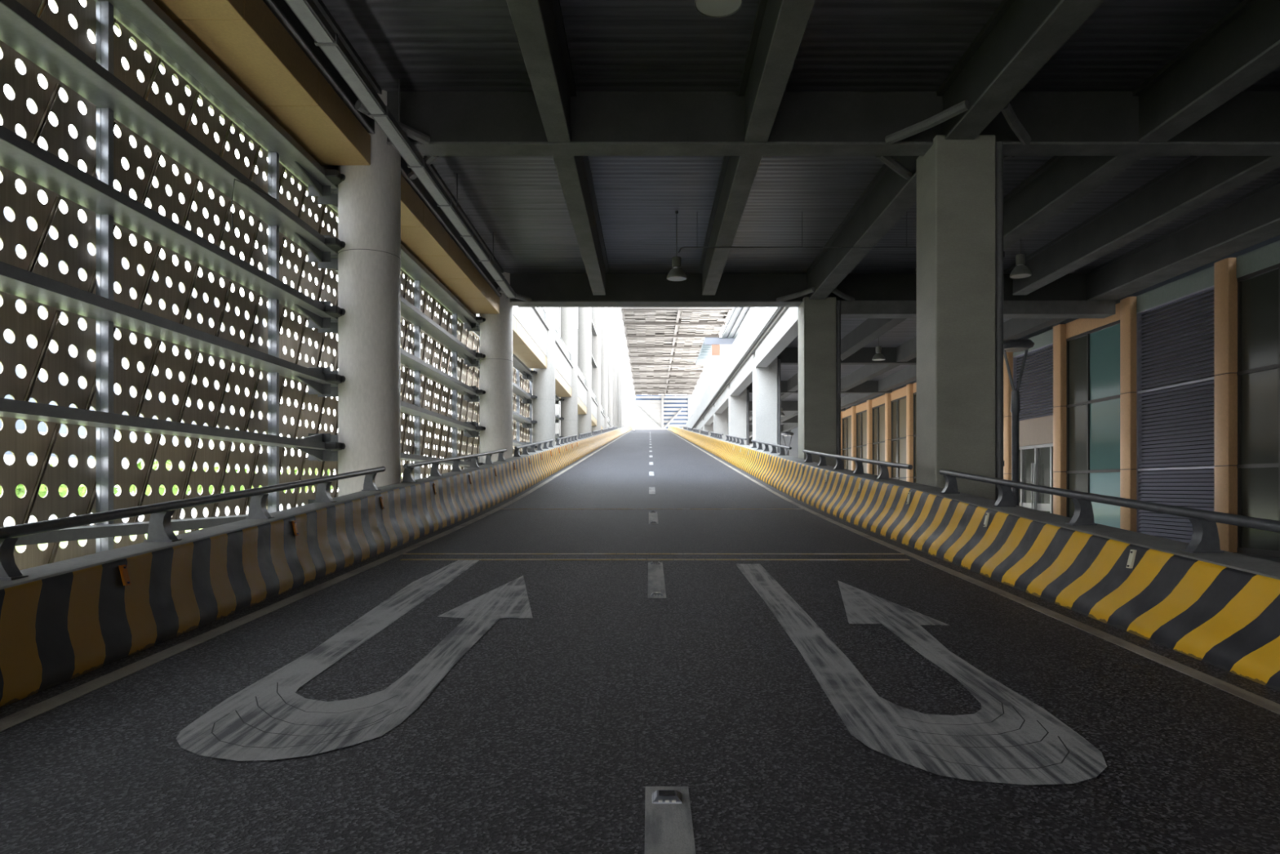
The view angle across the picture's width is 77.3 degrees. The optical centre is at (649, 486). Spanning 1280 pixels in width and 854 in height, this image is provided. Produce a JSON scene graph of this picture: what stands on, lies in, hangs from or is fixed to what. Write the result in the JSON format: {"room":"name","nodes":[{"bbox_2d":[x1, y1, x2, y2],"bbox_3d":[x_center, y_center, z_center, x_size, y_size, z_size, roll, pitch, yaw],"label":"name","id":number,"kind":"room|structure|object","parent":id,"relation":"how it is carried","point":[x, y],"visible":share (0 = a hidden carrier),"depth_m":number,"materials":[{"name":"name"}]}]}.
{"room":"covered road ramp","nodes":[
{"label":"covered road ramp","id":0,"kind":"room"},
{"bbox_2d":[84,0,475,322],"bbox_3d":[-6.225,-6.356,15.475,0.550,1.520,23.750,0,0,0],"label":"wall","id":1,"kind":"structure","parent":0,"point":[335,167],"depth_m":11.81,"materials":[{"name":"concrete"}]},
{"bbox_2d":[337,89,400,496],"bbox_3d":[-5.160,-2.844,14.750,1.093,8.543,1.093,0,0,0],"label":"round column","id":2,"kind":"structure","parent":0,"point":[369,197],"depth_m":14.29,"materials":[{"name":"beige paint"}]},
{"bbox_2d":[151,0,370,165],"bbox_3d":[-5.400,-5.961,8.650,0.900,0.530,11.092,0,0,0],"label":"soffit box","id":3,"kind":"object","parent":2,"relation":"attached to","point":[245,38],"visible":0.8,"depth_m":11.18,"materials":[{"name":"gold metal"}]},
{"bbox_2d":[291,184,485,507],"bbox_3d":[-5.790,-2.015,20.472,1.044,7.501,12.835,0,0,0],"label":"screen","id":4,"kind":"object","parent":2,"relation":"attached to","point":[424,322],"visible":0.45,"depth_m":20.94,"materials":[{"name":"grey metal"}]},
{"bbox_2d":[400,174,499,313],"bbox_3d":[-5.400,-5.961,20.850,0.900,0.530,11.092,0,0,0],"label":"soffit box","id":5,"kind":"object","parent":2,"relation":"attached to","point":[422,234],"visible":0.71,"depth_m":19.97,"materials":[{"name":"gold metal"}]},
{"bbox_2d":[480,271,512,462],"bbox_3d":[-5.160,-3.272,26.950,1.093,7.687,1.093,0,0,0],"label":"round column","id":6,"kind":"structure","parent":0,"point":[496,331],"depth_m":26.48,"materials":[{"name":"beige paint"}]},
{"bbox_2d":[457,321,537,469],"bbox_3d":[-5.790,-2.521,32.672,1.044,6.490,12.835,0,0,0],"label":"screen","id":7,"kind":"object","parent":6,"relation":"attached to","point":[521,367],"visible":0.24,"depth_m":29.09,"materials":[{"name":"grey metal"}]},
{"bbox_2d":[512,306,549,356],"bbox_3d":[-5.145,-7.298,33.050,0.610,2.140,11.200,0,0,0],"label":"beam","id":8,"kind":"structure","parent":6,"relation":"attached to","point":[532,319],"depth_m":34.52,"materials":[{"name":"white concrete"}]},
{"bbox_2d":[479,313,546,368],"bbox_3d":[-5.400,-5.961,33.050,0.900,0.530,11.092,0,0,0],"label":"soffit box","id":9,"kind":"object","parent":8,"relation":"attached to","point":[524,347],"visible":0.55,"depth_m":33.73,"materials":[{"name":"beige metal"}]},
{"bbox_2d":[533,306,555,450],"bbox_3d":[-5.160,-15.010,39.150,1.093,29.113,1.093,0,0,0],"label":"round column","id":10,"kind":"structure","parent":0,"point":[544,382],"depth_m":38.70,"materials":[{"name":"paint"}]},
{"bbox_2d":[520,368,564,454],"bbox_3d":[-5.790,-3.121,44.872,1.044,5.290,12.835,0,0,0],"label":"screen","id":11,"kind":"object","parent":10,"relation":"attached to","point":[527,411],"visible":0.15,"depth_m":41.09,"materials":[{"name":"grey metal"}]},
{"bbox_2d":[555,328,573,388],"bbox_3d":[-5.145,-7.298,45.250,0.610,2.140,11.200,0,0,0],"label":"beam","id":12,"kind":"structure","parent":10,"relation":"attached to","point":[563,365],"depth_m":45.68,"materials":[{"name":"white concrete"}]},
{"bbox_2d":[531,368,571,396],"bbox_3d":[-5.400,-5.961,45.250,0.900,0.530,11.092,0,0,0],"label":"soffit box","id":13,"kind":"object","parent":12,"relation":"attached to","point":[562,388],"visible":0.39,"depth_m":46.71,"materials":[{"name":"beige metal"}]},
{"bbox_2d":[619,306,734,398],"bbox_3d":[3.600,-30.425,148.225,22.000,1.750,240.450,0,0,0],"label":"canopy","id":14,"kind":"object","parent":10,"relation":"on","point":[664,344],"visible":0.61,"depth_m":168.78,"materials":[{"name":"metal"}]},
{"bbox_2d":[560,306,577,442],"bbox_3d":[-5.160,-15.522,51.350,1.093,28.088,1.093,0,0,0],"label":"round column","id":15,"kind":"structure","parent":0,"point":[569,315],"depth_m":50.90,"materials":[{"name":"paint"}]},
{"bbox_2d":[577,306,591,436],"bbox_3d":[-5.160,-16.035,63.550,1.093,27.063,1.093,0,0,0],"label":"round column","id":16,"kind":"structure","parent":0,"point":[584,313],"depth_m":63.10,"materials":[{"name":"paint"}]},
{"bbox_2d":[559,396,586,413],"bbox_3d":[-5.400,-5.961,57.450,0.900,0.530,11.092,0,0,0],"label":"soffit box","id":17,"kind":"object","parent":16,"relation":"attached to","point":[582,409],"visible":0.29,"depth_m":59.70,"materials":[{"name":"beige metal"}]},
{"bbox_2d":[577,366,588,407],"bbox_3d":[-5.145,-7.298,57.450,0.610,2.140,11.200,0,0,0],"label":"beam","id":18,"kind":"structure","parent":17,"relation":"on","point":[582,388],"depth_m":58.86,"materials":[{"name":"white concrete"}]},
{"bbox_2d":[591,306,600,432],"bbox_3d":[-5.160,-16.547,75.750,1.090,26.038,1.090,0,0,0],"label":"round column","id":19,"kind":"structure","parent":0,"point":[596,311],"depth_m":75.26,"materials":[{"name":"paint"}]},
{"bbox_2d":[600,306,607,428],"bbox_3d":[-5.160,-17.059,87.950,1.090,25.013,1.090,0,0,0],"label":"round column","id":20,"kind":"structure","parent":0,"point":[603,309],"depth_m":87.46,"materials":[{"name":"paint"}]},
{"bbox_2d":[607,306,613,427],"bbox_3d":[-5.160,-17.572,100.150,1.090,23.989,1.090,0,0,0],"label":"round column","id":21,"kind":"structure","parent":0,"point":[610,309],"depth_m":99.66,"materials":[{"name":"paint"}]},
{"bbox_2d":[613,306,617,426],"bbox_3d":[-5.160,-18.084,112.350,1.090,22.964,1.090,0,0,0],"label":"round column","id":22,"kind":"structure","parent":0,"point":[615,308],"depth_m":111.91,"materials":[{"name":"paint"}]},
{"bbox_2d":[617,306,619,428],"bbox_3d":[-5.160,-18.596,124.550,1.090,21.939,1.090,0,0,0],"label":"round column","id":23,"kind":"structure","parent":0,"point":[618,308],"depth_m":124.12,"materials":[{"name":"paint"}]},
{"bbox_2d":[619,312,622,427],"bbox_3d":[-5.160,-19.109,136.750,1.090,20.914,1.090,0,0,0],"label":"round column","id":24,"kind":"structure","parent":0,"point":[620,313],"depth_m":136.29,"materials":[{"name":"paint"}]},
{"bbox_2d":[622,327,624,426],"bbox_3d":[-5.160,-19.621,148.950,1.090,19.889,1.090,0,0,0],"label":"round column","id":25,"kind":"structure","parent":0,"point":[623,327],"depth_m":148.48,"materials":[{"name":"paint"}]},
{"bbox_2d":[624,339,626,426],"bbox_3d":[-5.160,-20.134,161.150,1.090,18.865,1.090,0,0,0],"label":"round column","id":26,"kind":"structure","parent":0,"point":[625,340],"depth_m":160.74,"materials":[{"name":"paint"}]},
{"bbox_2d":[626,349,628,425],"bbox_3d":[-5.160,-20.644,173.350,1.090,17.844,1.090,0,0,0],"label":"round column","id":27,"kind":"structure","parent":0,"point":[627,349],"depth_m":172.91,"materials":[{"name":"paint"}]},
{"bbox_2d":[0,429,1279,853],"bbox_3d":[0.075,-4.217,84.500,8.950,17.504,259.000,0,0,0],"label":"road","id":28,"kind":"structure","parent":0,"point":[548,735],"depth_m":4.69,"materials":[{"name":"asphalt"}]},
{"bbox_2d":[0,425,631,707],"bbox_3d":[-4.276,-5.256,93.000,0.672,17.326,198.000,0,0,0],"label":"barrier","id":29,"kind":"object","parent":28,"relation":"on","point":[67,620],"visible":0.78,"depth_m":7.44,"materials":[{"name":"paint"}]},
{"bbox_2d":[118,564,130,585],"bbox_3d":[-4.179,0.703,6.360,0.085,0.158,0.060,0,0,0],"label":"reflector","id":30,"kind":"object","parent":29,"relation":"attached to","point":[123,570],"visible":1,"depth_m":6.34,"materials":[{"name":"orange"}]},
{"bbox_2d":[0,466,385,580],"bbox_3d":[-4.490,0.215,8.200,0.260,1.115,10.640,0,0,0],"label":"handrail","id":31,"kind":"object","parent":29,"relation":"on","point":[159,530],"visible":1,"depth_m":7.32,"materials":[{"name":"metal"}]},
{"bbox_2d":[400,448,506,482],"bbox_3d":[-4.490,-0.635,19.875,0.260,1.113,10.290,0,0,0],"label":"handrail","id":32,"kind":"object","parent":29,"relation":"on","point":[407,477],"visible":1,"depth_m":17.97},
{"bbox_2d":[513,439,554,457],"bbox_3d":[-4.490,-1.609,32.075,0.260,1.198,10.290,0,0,0],"label":"handrail","id":33,"kind":"object","parent":29,"relation":"on","point":[550,445],"visible":0.98,"depth_m":30.83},
{"bbox_2d":[555,434,577,444],"bbox_3d":[-4.490,-2.627,44.275,0.260,1.198,10.290,0,0,0],"label":"handrail","id":34,"kind":"object","parent":29,"relation":"on","point":[573,438],"visible":0.99,"depth_m":43.03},
{"bbox_2d":[0,429,632,731],"bbox_3d":[-3.690,-5.597,90.500,0.160,14.285,179.000,0,0,0],"label":"edge line","id":35,"kind":"object","parent":28,"relation":"on","point":[11,720],"visible":0.95,"depth_m":6.46,"materials":[{"name":"paint"}]},
{"bbox_2d":[176,560,533,760],"bbox_3d":[-1.914,1.197,7.553,1.681,0.367,7.050,0,0,0],"label":"uturn arrow","id":36,"kind":"object","parent":28,"relation":"on","point":[266,719],"visible":1,"depth_m":5.04,"materials":[{"name":"white paint"}]},
{"bbox_2d":[501,508,802,509],"bbox_3d":[0.055,0.542,19.446,7.310,0.009,0.130,0,0,0],"label":"cross line","id":37,"kind":"object","parent":28,"relation":"on","point":[501,508],"visible":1,"depth_m":19.38,"materials":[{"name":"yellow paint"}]},
{"bbox_2d":[402,553,904,554],"bbox_3d":[0.056,0.984,11.704,7.311,0.009,0.100,0,0,0],"label":"cross line","id":38,"kind":"object","parent":28,"relation":"on","point":[402,553],"visible":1,"depth_m":11.65,"materials":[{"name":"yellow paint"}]},
{"bbox_2d":[400,559,910,559],"bbox_3d":[0.075,1.015,11.116,7.049,0.009,0.110,0,0,0],"label":"cross line","id":39,"kind":"object","parent":28,"relation":"on","point":[400,559],"visible":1,"depth_m":11.06,"materials":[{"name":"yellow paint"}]},
{"bbox_2d":[647,562,666,597],"bbox_3d":[0.077,1.095,9.600,0.195,0.136,2.500,0,0,0],"label":"lane marking","id":40,"kind":"object","parent":28,"relation":"on","point":[655,571],"visible":0.94,"depth_m":9.43,"materials":[{"name":"paint"}]},
{"bbox_2d":[644,786,695,853],"bbox_3d":[0.080,1.466,2.465,0.200,0.138,2.530,0,0,0],"label":"lane marking","id":41,"kind":"object","parent":28,"relation":"on","point":[668,827],"visible":1,"depth_m":3.34,"materials":[{"name":"paint"}]},
{"bbox_2d":[651,790,681,803],"bbox_3d":[0.077,1.390,3.599,0.134,0.032,0.102,0,0,0],"label":"stud","id":42,"kind":"object","parent":41,"relation":"on","point":[658,796],"visible":1,"depth_m":3.57,"materials":[{"name":"grey"}]},
{"bbox_2d":[735,564,1106,784],"bbox_3d":[1.881,1.214,7.225,1.546,0.362,6.961,0,0,0],"label":"uturn arrow","id":43,"kind":"object","parent":28,"relation":"on","point":[1012,739],"visible":1,"depth_m":4.66,"materials":[{"name":"white paint"}]},
{"bbox_2d":[666,429,1279,714],"bbox_3d":[3.800,-5.597,90.500,0.140,14.285,179.000,0,0,0],"label":"edge line","id":44,"kind":"object","parent":28,"relation":"on","point":[1271,705],"visible":0.91,"depth_m":6.86,"materials":[{"name":"paint"}]},
{"bbox_2d":[667,425,1279,691],"bbox_3d":[4.480,-5.256,93.000,0.800,17.326,198.000,0,0,0],"label":"barrier","id":45,"kind":"object","parent":28,"relation":"on","point":[1220,610],"visible":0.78,"depth_m":8.01,"materials":[{"name":"paint"}]},
{"bbox_2d":[751,439,791,455],"bbox_3d":[4.650,-1.613,31.400,0.260,1.040,9.840,0,0,0],"label":"handrail","id":46,"kind":"object","parent":45,"relation":"on","point":[760,446],"visible":1,"depth_m":30.63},
{"bbox_2d":[802,448,912,479],"bbox_3d":[4.650,-0.634,19.200,0.260,0.972,9.840,0,0,0],"label":"handrail","id":47,"kind":"object","parent":45,"relation":"on","point":[884,474],"visible":0.98,"depth_m":17.77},
{"bbox_2d":[938,468,1279,552],"bbox_3d":[4.650,0.273,7.675,0.260,1.108,10.190,0,0,0],"label":"handrail","id":48,"kind":"object","parent":45,"relation":"on","point":[1205,538],"visible":1,"depth_m":7.71,"materials":[{"name":"metal"}]},
{"bbox_2d":[1126,549,1136,568],"bbox_3d":[4.319,0.648,7.160,0.085,0.162,0.060,0,0,0],"label":"reflector","id":49,"kind":"object","parent":45,"relation":"attached to","point":[1131,561],"visible":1,"depth_m":7.14,"materials":[{"name":"beige"}]},
{"bbox_2d":[721,306,753,337],"bbox_3d":[15.600,-20.225,70.000,11.800,0.550,76.000,0,0,0],"label":"soffit","id":50,"kind":"structure","parent":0,"point":[739,315],"depth_m":97.02,"materials":[{"name":"white metal"}]},
{"bbox_2d":[262,0,1279,318],"bbox_3d":[4.850,-6.601,-8.750,22.700,1.730,72.500,0,0,0],"label":"ceiling","id":51,"kind":"structure","parent":0,"point":[1140,139],"depth_m":14.42,"materials":[{"name":"concrete"}]},
{"bbox_2d":[284,0,516,297],"bbox_3d":[-4.380,-6.550,15.000,0.300,1.132,20.860,0,0,0],"label":"pipe","id":52,"kind":"object","parent":51,"relation":"hanging from","point":[308,13],"visible":1,"depth_m":13.19,"materials":[{"name":"grey"}]},
{"bbox_2d":[666,211,686,281],"bbox_3d":[0.700,-6.239,20.700,0.524,1.747,0.524,0,0,0],"label":"lamp","id":53,"kind":"object","parent":51,"relation":"hanging from","point":[675,274],"visible":1,"depth_m":20.60,"materials":[{"name":"grey"}]},
{"bbox_2d":[694,0,742,17],"bbox_3d":[0.750,-6.179,8.700,0.524,1.867,0.524,0,0,0],"label":"lamp","id":54,"kind":"object","parent":51,"relation":"hanging from","point":[709,8],"visible":1,"depth_m":8.79,"materials":[{"name":"grey"}]},
{"bbox_2d":[678,211,916,253],"bbox_3d":[4.691,-6.576,20.700,7.918,1.080,0.040,0,0,0],"label":"conduit","id":55,"kind":"object","parent":51,"relation":"hanging from","point":[802,246],"visible":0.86,"depth_m":20.69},
{"bbox_2d":[1009,239,1031,279],"bbox_3d":[9.600,-6.274,20.700,0.524,1.677,0.524,0,0,0],"label":"lamp","id":56,"kind":"object","parent":51,"relation":"hanging from","point":[1020,271],"visible":0.95,"depth_m":20.60,"materials":[{"name":"grey"}]},
{"bbox_2d":[727,318,1066,445],"bbox_3d":[10.980,-6.541,88.650,11.240,1.050,122.700,0,0,0],"label":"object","id":57,"kind":"structure","parent":0,"point":[863,378],"depth_m":38.93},
{"bbox_2d":[691,355,721,413],"bbox_3d":[8.325,-12.116,121.000,2.350,10.500,30.000,0,0,0],"label":"wall","id":58,"kind":"structure","parent":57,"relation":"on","point":[713,365],"depth_m":106.01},
{"bbox_2d":[695,337,735,364],"bbox_3d":[10.300,-18.800,119.100,5.800,2.800,22.800,0,0,0],"label":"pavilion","id":59,"kind":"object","parent":58,"relation":"on","point":[711,346],"visible":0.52,"depth_m":112.30,"materials":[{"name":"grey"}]},
{"bbox_2d":[871,337,884,360],"bbox_3d":[9.450,-5.989,33.000,0.524,1.547,0.524,0,0,0],"label":"lamp","id":60,"kind":"object","parent":57,"relation":"hanging from","point":[878,356],"visible":0.94,"depth_m":32.89,"materials":[{"name":"grey"}]},
{"bbox_2d":[780,235,1279,457],"bbox_3d":[16.475,-2.666,36.500,0.250,9.000,163.000,0,0,0],"label":"wall","id":61,"kind":"structure","parent":0,"point":[793,452],"depth_m":28.05,"materials":[{"name":"wood"}]},
{"bbox_2d":[1235,552,1279,562],"bbox_3d":[10.400,1.909,52.500,11.000,0.250,195.000,0,0,0],"label":"floor","id":62,"kind":"structure","parent":0,"point":[1267,557],"depth_m":20.21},
{"bbox_2d":[702,420,713,435],"bbox_3d":[5.645,-2.246,75.805,1.070,8.060,1.070,0,0,0],"label":"square pillar","id":63,"kind":"structure","parent":62,"relation":"on","point":[708,428],"depth_m":75.26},
{"bbox_2d":[703,404,714,425],"bbox_3d":[5.385,-6.181,69.705,0.550,0.830,11.130,0,0,0],"label":"beam","id":64,"kind":"structure","parent":63,"relation":"attached to","point":[708,417],"depth_m":69.81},
{"bbox_2d":[713,407,728,439],"bbox_3d":[5.645,-2.246,63.605,1.070,8.060,1.070,0,0,0],"label":"square pillar","id":65,"kind":"structure","parent":62,"relation":"on","point":[720,420],"depth_m":63.07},
{"bbox_2d":[714,385,729,413],"bbox_3d":[5.385,-6.181,57.505,0.550,0.830,11.130,0,0,0],"label":"beam","id":66,"kind":"structure","parent":65,"relation":"attached to","point":[721,404],"depth_m":57.36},
{"bbox_2d":[728,387,746,444],"bbox_3d":[5.645,-2.246,51.405,1.070,8.060,1.070,0,0,0],"label":"square pillar","id":67,"kind":"structure","parent":62,"relation":"on","point":[737,405],"depth_m":50.86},
{"bbox_2d":[729,353,755,395],"bbox_3d":[5.385,-6.181,45.305,0.550,0.830,11.130,0,0,0],"label":"beam","id":68,"kind":"structure","parent":67,"relation":"attached to","point":[743,379],"depth_m":44.82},
{"bbox_2d":[746,389,749,444],"bbox_3d":[6.274,-2.191,50.970,0.182,7.950,0.146,0,0,0],"label":"downpipe","id":69,"kind":"object","parent":67,"relation":"attached to","point":[748,390],"visible":0.4,"depth_m":50.91,"materials":[{"name":"black metal"}]},
{"bbox_2d":[752,356,777,452],"bbox_3d":[5.645,-2.246,39.205,1.070,8.060,1.070,0,0,0],"label":"square pillar","id":70,"kind":"structure","parent":62,"relation":"on","point":[764,379],"depth_m":38.67,"materials":[{"name":"concrete"}]},
{"bbox_2d":[755,306,798,367],"bbox_3d":[5.385,-6.181,33.105,0.550,0.830,11.130,0,0,0],"label":"beam","id":71,"kind":"structure","parent":70,"relation":"attached to","point":[785,330],"depth_m":32.36,"materials":[{"name":"concrete"}]},
{"bbox_2d":[684,306,788,431],"bbox_3d":[5.100,-7.486,80.020,0.500,1.760,105.000,0,0,0],"label":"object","id":72,"kind":"structure","parent":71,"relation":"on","point":[760,322],"depth_m":43.32,"materials":[{"name":"concrete"}]},
{"bbox_2d":[777,359,781,453],"bbox_3d":[6.274,-2.191,38.770,0.182,7.950,0.146,0,0,0],"label":"downpipe","id":73,"kind":"object","parent":70,"relation":"attached to","point":[779,400],"visible":0.6,"depth_m":38.71,"materials":[{"name":"black metal"}]},
{"bbox_2d":[798,297,835,466],"bbox_3d":[5.645,-2.246,27.005,1.070,8.060,1.070,0,0,0],"label":"square pillar","id":74,"kind":"structure","parent":62,"relation":"on","point":[816,317],"depth_m":26.47,"materials":[{"name":"grey paint"}]},
{"bbox_2d":[835,300,841,455],"bbox_3d":[6.274,-2.191,26.570,0.182,7.950,0.146,0,0,0],"label":"downpipe","id":75,"kind":"object","parent":74,"relation":"attached to","point":[838,360],"visible":0.6,"depth_m":26.52,"materials":[{"name":"black metal"}]},
{"bbox_2d":[841,408,851,470],"bbox_3d":[15.910,-2.201,63.860,0.180,7.970,3.830,0,0,0],"label":"window","id":76,"kind":"structure","parent":62,"relation":"on","point":[846,415],"depth_m":64.28,"materials":[{"name":"grey"}]},
{"bbox_2d":[851,405,856,471],"bbox_3d":[15.910,-2.201,61.650,0.620,7.970,0.600,0,0,0],"label":"cladding fin","id":77,"kind":"object","parent":62,"relation":"on","point":[853,408],"visible":0.4,"depth_m":61.37,"materials":[{"name":"brown metal"}]},
{"bbox_2d":[855,401,866,473],"bbox_3d":[15.910,-2.201,59.440,0.180,7.970,3.830,0,0,0],"label":"window","id":78,"kind":"structure","parent":62,"relation":"on","point":[861,409],"depth_m":59.80,"materials":[{"name":"grey"}]},
{"bbox_2d":[866,400,872,474],"bbox_3d":[15.910,-2.201,57.230,0.620,7.970,0.600,0,0,0],"label":"cladding fin","id":79,"kind":"object","parent":62,"relation":"on","point":[869,411],"visible":0.37,"depth_m":56.94,"materials":[{"name":"brown metal"}]},
{"bbox_2d":[871,394,884,475],"bbox_3d":[15.910,-2.201,55.020,0.180,7.970,3.830,0,0,0],"label":"window","id":80,"kind":"structure","parent":62,"relation":"on","point":[877,403],"depth_m":55.44,"materials":[{"name":"grey"}]},
{"bbox_2d":[884,393,891,478],"bbox_3d":[15.910,-2.201,52.810,0.620,7.970,0.600,0,0,0],"label":"cladding fin","id":81,"kind":"object","parent":62,"relation":"on","point":[887,396],"visible":0.37,"depth_m":52.52,"materials":[{"name":"wood"}]},
{"bbox_2d":[890,386,906,480],"bbox_3d":[15.910,-2.201,50.600,0.180,7.970,3.830,0,0,0],"label":"window","id":82,"kind":"structure","parent":62,"relation":"on","point":[898,397],"depth_m":51.00,"materials":[{"name":"grey"}]},
{"bbox_2d":[906,383,913,482],"bbox_3d":[15.910,-2.201,48.390,0.620,7.970,0.600,0,0,0],"label":"cladding fin","id":83,"kind":"object","parent":62,"relation":"on","point":[909,395],"visible":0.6,"depth_m":48.11,"materials":[{"name":"wood"}]},
{"bbox_2d":[912,382,916,483],"bbox_3d":[15.910,-2.201,46.180,0.180,7.970,3.830,0,0,0],"label":"window","id":84,"kind":"structure","parent":62,"relation":"on","point":[914,384],"depth_m":47.86,"materials":[{"name":"grey"}]},
{"bbox_2d":[916,134,995,500],"bbox_3d":[5.645,-2.246,14.805,1.070,8.060,1.070,0,0,0],"label":"square pillar","id":85,"kind":"structure","parent":62,"relation":"on","point":[956,179],"depth_m":14.27,"materials":[{"name":"grey paint"}]},
{"bbox_2d":[995,141,1004,500],"bbox_3d":[6.274,-2.191,14.370,0.182,7.950,0.146,0,0,0],"label":"downpipe","id":86,"kind":"object","parent":85,"relation":"attached to","point":[999,145],"visible":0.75,"depth_m":14.30,"materials":[{"name":"black metal"}]},
{"bbox_2d":[1003,351,1013,479],"bbox_3d":[15.910,-2.201,35.130,0.620,7.970,0.600,0,0,0],"label":"cladding fin","id":87,"kind":"object","parent":62,"relation":"on","point":[1007,389],"visible":0.35,"depth_m":34.88,"materials":[{"name":"brown metal"}]},
{"bbox_2d":[1003,338,1034,506],"bbox_3d":[9.100,-0.928,19.900,0.860,5.425,0.860,0,0,0],"label":"lamp post","id":88,"kind":"object","parent":62,"relation":"on","point":[1016,344],"visible":0.74,"depth_m":19.83,"materials":[{"name":"grey"}]},
{"bbox_2d":[1019,443,1053,513],"bbox_3d":[15.885,0.039,32.920,0.270,3.490,3.820,0,0,0],"label":"door","id":89,"kind":"structure","parent":62,"relation":"on","point":[1036,461],"depth_m":32.81,"materials":[{"name":"grey"}]},
{"bbox_2d":[1019,414,1053,446],"bbox_3d":[15.910,-2.261,32.920,0.180,1.090,3.820,0,0,0],"label":"panel","id":90,"kind":"object","parent":89,"relation":"on","point":[1036,431],"depth_m":32.73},
{"bbox_2d":[1013,328,1053,421],"bbox_3d":[15.910,-4.501,32.920,0.180,3.370,3.820,0,0,0],"label":"panel","id":91,"kind":"object","parent":90,"relation":"on","point":[1036,387],"visible":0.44,"depth_m":32.87,"materials":[{"name":"black"}]},
{"bbox_2d":[1053,324,1066,516],"bbox_3d":[15.910,-2.201,30.710,0.620,7.970,0.600,0,0,0],"label":"cladding fin","id":92,"kind":"object","parent":62,"relation":"on","point":[1060,343],"visible":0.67,"depth_m":30.45,"materials":[{"name":"brown metal"}]},
{"bbox_2d":[1066,302,1120,528],"bbox_3d":[15.910,-2.201,28.500,0.180,7.970,3.830,0,0,0],"label":"window","id":93,"kind":"structure","parent":62,"relation":"on","point":[1093,344],"depth_m":28.52,"materials":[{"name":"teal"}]},
{"bbox_2d":[1120,296,1136,531],"bbox_3d":[15.910,-2.201,26.290,0.620,7.970,0.600,0,0,0],"label":"cladding fin","id":94,"kind":"object","parent":62,"relation":"on","point":[1127,305],"visible":0.6,"depth_m":26.07,"materials":[{"name":"brown metal"}]},
{"bbox_2d":[1136,266,1214,542],"bbox_3d":[15.910,-2.201,24.080,0.180,7.970,3.820,0,0,0],"label":"panel","id":95,"kind":"object","parent":62,"relation":"on","point":[1175,320],"visible":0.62,"depth_m":24.20,"materials":[{"name":"black"}]},
{"bbox_2d":[1213,257,1237,552],"bbox_3d":[15.910,-2.201,21.870,0.620,7.970,0.600,0,0,0],"label":"cladding fin","id":96,"kind":"object","parent":62,"relation":"on","point":[1225,283],"visible":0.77,"depth_m":21.66,"materials":[{"name":"brown metal"}]},
{"bbox_2d":[1236,240,1279,557],"bbox_3d":[15.910,-2.201,19.660,0.180,7.970,3.830,0,0,0],"label":"window","id":97,"kind":"structure","parent":62,"relation":"on","point":[1258,270],"depth_m":20.88,"materials":[{"name":"grey"}]},
{"bbox_3d":[-6.011,-1.948,-20.367,0.602,7.265,49.265,0,0,0],"label":"wall","id":98,"kind":"structure","parent":0,"visible":0},
{"bbox_2d":[0,0,345,569],"bbox_3d":[-5.790,-2.015,8.708,1.044,7.501,11.964,0,0,0],"label":"screen","id":99,"kind":"object","parent":98,"relation":"attached to","point":[45,41],"visible":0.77,"depth_m":9.66,"materials":[{"name":"brown metal"}]},
{"label":"outside","id":100,"kind":"structure","parent":0,"visible":0},
{"bbox_2d":[635,395,690,429],"bbox_3d":[4.400,-18.566,266.090,18.600,24.000,1.820,0,0,0],"label":"facade","id":101,"kind":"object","parent":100,"point":[655,411],"visible":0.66,"depth_m":265.99,"materials":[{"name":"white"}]},
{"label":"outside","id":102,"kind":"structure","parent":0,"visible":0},
{"bbox_2d":[15,528,202,552],"bbox_3d":[-15.500,2.184,42.500,21.000,0.500,215.000,0,0,0],"label":"lawn","id":103,"kind":"structure","parent":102,"point":[20,548],"depth_m":27.27,"materials":[{"name":"green plant"}]},
{"bbox_2d":[458,306,560,466],"bbox_3d":[-9.775,-9.316,155.000,0.450,23.500,228.000,0,0,0],"label":"wall","id":104,"kind":"structure","parent":103,"relation":"on","point":[557,309],"depth_m":82.34,"materials":[{"name":"grey paint"}]},
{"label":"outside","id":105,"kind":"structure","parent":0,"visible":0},
{"bbox_2d":[4,502,303,526],"bbox_3d":[-93.000,2.184,90.000,134.000,0.500,340.000,0,0,0],"label":"paving","id":106,"kind":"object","parent":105,"point":[9,521],"depth_m":53.41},
{"bbox_2d":[0,484,25,497],"bbox_3d":[-43.091,0.023,52.296,4.817,3.822,4.662,0,0,0],"label":"round shrub","id":107,"kind":"object","parent":106,"relation":"on","point":[20,490],"visible":0.19,"depth_m":52.39,"materials":[{"name":"green plant"}]},
{"bbox_2d":[38,462,84,497],"bbox_3d":[-43.758,0.092,58.063,4.552,3.684,4.579,0,0,0],"label":"round shrub","id":108,"kind":"object","parent":106,"relation":"on","point":[62,489],"visible":0.12,"depth_m":57.43,"materials":[{"name":"green plant"}]},
{"bbox_2d":[0,206,267,496],"bbox_3d":[-103.940,-21.066,115.000,8.120,46.000,190.000,0,0,0],"label":"perforated panel holes","id":109,"kind":"structure","parent":106,"relation":"on","point":[8,457],"depth_m":149.83,"materials":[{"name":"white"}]},
{"bbox_2d":[129,459,199,495],"bbox_3d":[-44.473,-0.560,73.019,6.023,4.988,6.101,0,0,0],"label":"round shrub","id":110,"kind":"object","parent":106,"relation":"on","point":[168,464],"visible":0.13,"depth_m":71.58,"materials":[{"name":"green plant"}]},
{"bbox_2d":[197,464,244,494],"bbox_3d":[-42.772,-0.199,80.000,5.332,4.267,5.426,0,0,0],"label":"round shrub","id":111,"kind":"object","parent":106,"relation":"on","point":[211,487],"visible":0.12,"depth_m":78.74,"materials":[{"name":"green plant"}]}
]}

